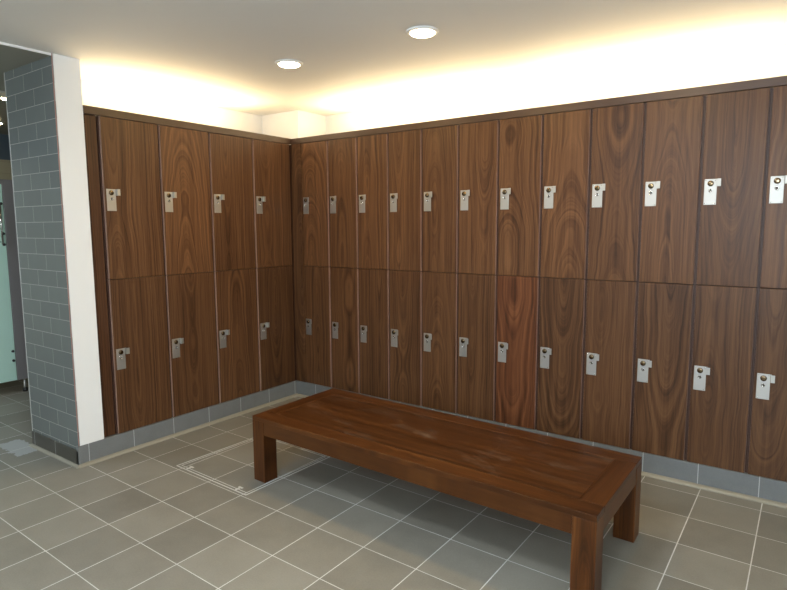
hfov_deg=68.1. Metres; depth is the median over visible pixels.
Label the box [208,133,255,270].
locker
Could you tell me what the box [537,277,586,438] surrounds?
locker
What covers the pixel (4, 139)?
wall
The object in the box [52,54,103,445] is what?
wall
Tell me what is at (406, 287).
locker
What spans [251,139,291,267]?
locker
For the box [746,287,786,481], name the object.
locker
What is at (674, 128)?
locker
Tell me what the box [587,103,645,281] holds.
locker
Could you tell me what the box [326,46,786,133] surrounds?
wall
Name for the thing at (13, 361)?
cubicle front
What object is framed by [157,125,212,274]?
locker
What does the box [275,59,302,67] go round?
recessed light
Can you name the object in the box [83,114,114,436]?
trim
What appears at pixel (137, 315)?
locker
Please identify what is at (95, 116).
trim
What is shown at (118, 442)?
baseboard
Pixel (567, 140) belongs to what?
locker
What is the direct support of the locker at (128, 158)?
on the locker at (137, 315)
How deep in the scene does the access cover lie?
3.58 m
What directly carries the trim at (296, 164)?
attached to the locker at (314, 155)
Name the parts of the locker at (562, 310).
lock plate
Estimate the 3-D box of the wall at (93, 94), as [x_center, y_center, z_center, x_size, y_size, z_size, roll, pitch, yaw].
[-1.679,-0.313,4.846,0.135,2.475,2.225,4,8,35]
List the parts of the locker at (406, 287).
lock plate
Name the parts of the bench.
leg, rail, panel, rail, leg, leg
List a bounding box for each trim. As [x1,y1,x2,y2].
[0,42,50,55]
[4,73,32,430]
[29,443,81,468]
[51,53,78,445]
[79,393,297,467]
[83,105,290,144]
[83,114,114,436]
[95,116,114,424]
[289,145,296,379]
[291,76,786,144]
[291,143,306,381]
[297,394,786,508]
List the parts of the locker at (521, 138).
lock plate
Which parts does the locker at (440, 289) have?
lock plate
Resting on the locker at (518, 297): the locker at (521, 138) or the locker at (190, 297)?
the locker at (521, 138)
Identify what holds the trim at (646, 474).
on the floor
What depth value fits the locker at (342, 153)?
4.63 m
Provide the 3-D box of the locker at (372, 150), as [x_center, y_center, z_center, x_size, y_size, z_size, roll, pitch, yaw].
[-0.032,-0.720,4.646,0.299,1.016,0.491,4,8,35]
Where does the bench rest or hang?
on the floor
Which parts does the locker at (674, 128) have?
lock plate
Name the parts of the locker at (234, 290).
lock plate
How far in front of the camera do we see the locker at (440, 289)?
4.23 m
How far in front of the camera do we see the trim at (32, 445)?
3.77 m
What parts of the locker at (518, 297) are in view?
lock plate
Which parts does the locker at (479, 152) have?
lock plate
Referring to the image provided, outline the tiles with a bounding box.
[5,56,79,448]
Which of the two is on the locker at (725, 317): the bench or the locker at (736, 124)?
the locker at (736, 124)
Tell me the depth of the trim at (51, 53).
3.47 m
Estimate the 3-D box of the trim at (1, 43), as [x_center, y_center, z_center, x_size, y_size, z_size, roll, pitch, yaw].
[-3.079,-1.193,1.810,0.008,0.013,3.815,4,8,35]
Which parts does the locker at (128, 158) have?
lock plate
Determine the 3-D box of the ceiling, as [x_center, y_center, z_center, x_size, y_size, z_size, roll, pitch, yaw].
[-1.074,-1.390,2.870,8.800,0.138,7.900,4,8,35]
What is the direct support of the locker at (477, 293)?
on the baseboard at (739, 482)
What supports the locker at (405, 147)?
on the locker at (406, 287)
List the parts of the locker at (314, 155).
lock plate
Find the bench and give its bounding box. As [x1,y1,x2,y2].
[252,388,641,589]
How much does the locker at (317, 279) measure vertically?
1.016 m
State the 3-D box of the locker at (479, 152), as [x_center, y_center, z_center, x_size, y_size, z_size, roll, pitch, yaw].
[0.698,-0.663,4.126,0.299,1.016,0.491,4,8,35]
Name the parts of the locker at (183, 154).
lock plate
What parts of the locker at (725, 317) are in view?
lock plate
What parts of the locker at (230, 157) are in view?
lock plate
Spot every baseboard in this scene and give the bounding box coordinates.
[32,431,78,464]
[76,380,296,463]
[297,381,786,503]
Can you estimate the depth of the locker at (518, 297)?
3.88 m
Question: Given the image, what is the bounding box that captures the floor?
[0,378,786,589]
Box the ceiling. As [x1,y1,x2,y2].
[0,0,786,134]
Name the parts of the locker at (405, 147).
lock plate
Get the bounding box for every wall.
[0,134,11,179]
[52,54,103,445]
[81,81,262,133]
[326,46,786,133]
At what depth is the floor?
2.83 m
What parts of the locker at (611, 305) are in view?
lock plate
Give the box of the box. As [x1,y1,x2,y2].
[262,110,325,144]
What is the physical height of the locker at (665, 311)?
1.016 m
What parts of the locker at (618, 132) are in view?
lock plate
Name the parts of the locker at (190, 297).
lock plate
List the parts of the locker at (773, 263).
lock plate, knob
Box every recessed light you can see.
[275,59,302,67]
[406,26,438,37]
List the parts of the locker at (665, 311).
lock plate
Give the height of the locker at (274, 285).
1.016 m
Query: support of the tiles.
attached to the wall at (67, 74)
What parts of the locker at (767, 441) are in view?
lock plate, knob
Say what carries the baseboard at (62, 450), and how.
attached to the wall at (67, 74)
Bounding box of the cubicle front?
[0,179,27,391]
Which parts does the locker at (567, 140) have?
lock plate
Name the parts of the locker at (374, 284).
lock plate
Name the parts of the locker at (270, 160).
lock plate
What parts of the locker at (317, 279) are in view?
lock plate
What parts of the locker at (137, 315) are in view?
lock plate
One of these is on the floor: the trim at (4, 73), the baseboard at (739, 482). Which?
the baseboard at (739, 482)
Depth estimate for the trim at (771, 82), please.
3.52 m
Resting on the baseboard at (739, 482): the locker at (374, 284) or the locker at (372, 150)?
the locker at (374, 284)
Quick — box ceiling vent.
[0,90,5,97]
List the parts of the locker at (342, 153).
lock plate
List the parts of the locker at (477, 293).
lock plate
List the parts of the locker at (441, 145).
lock plate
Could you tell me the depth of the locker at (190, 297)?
4.24 m
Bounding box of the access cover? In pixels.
[176,438,328,494]
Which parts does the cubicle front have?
pull handle, door panel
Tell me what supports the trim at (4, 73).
attached to the wall at (67, 74)
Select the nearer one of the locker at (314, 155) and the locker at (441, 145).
the locker at (441, 145)
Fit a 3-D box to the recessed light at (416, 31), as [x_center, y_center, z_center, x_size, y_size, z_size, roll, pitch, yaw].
[0.149,-1.346,3.007,0.170,0.019,0.170,4,8,35]
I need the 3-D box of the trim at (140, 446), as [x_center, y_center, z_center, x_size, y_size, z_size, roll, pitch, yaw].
[-1.391,0.977,4.377,0.030,0.016,1.889,4,8,35]
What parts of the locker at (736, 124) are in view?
lock plate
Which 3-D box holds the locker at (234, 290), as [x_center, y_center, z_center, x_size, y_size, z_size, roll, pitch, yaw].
[-1.399,0.303,4.712,0.491,1.016,0.406,4,8,35]
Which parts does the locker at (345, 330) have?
lock plate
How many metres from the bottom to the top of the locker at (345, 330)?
1.016 m
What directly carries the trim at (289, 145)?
attached to the wall at (771, 62)
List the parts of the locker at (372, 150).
lock plate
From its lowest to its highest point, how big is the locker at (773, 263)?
1.016 m
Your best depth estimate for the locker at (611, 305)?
3.54 m
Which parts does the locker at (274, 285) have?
lock plate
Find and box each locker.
[96,116,164,279]
[106,275,171,433]
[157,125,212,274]
[164,272,218,416]
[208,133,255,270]
[212,268,259,402]
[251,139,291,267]
[255,265,294,390]
[301,141,329,266]
[304,266,331,386]
[328,137,358,267]
[330,267,359,392]
[357,133,388,269]
[359,268,389,398]
[389,129,422,270]
[389,270,422,405]
[423,125,459,272]
[423,271,458,412]
[457,273,497,420]
[459,120,499,274]
[495,275,539,428]
[498,115,543,276]
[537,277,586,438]
[540,109,592,278]
[582,279,637,448]
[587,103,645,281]
[631,282,694,459]
[638,96,705,283]
[686,284,758,472]
[695,88,771,286]
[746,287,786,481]
[759,86,786,288]
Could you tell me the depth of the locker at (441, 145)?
4.11 m

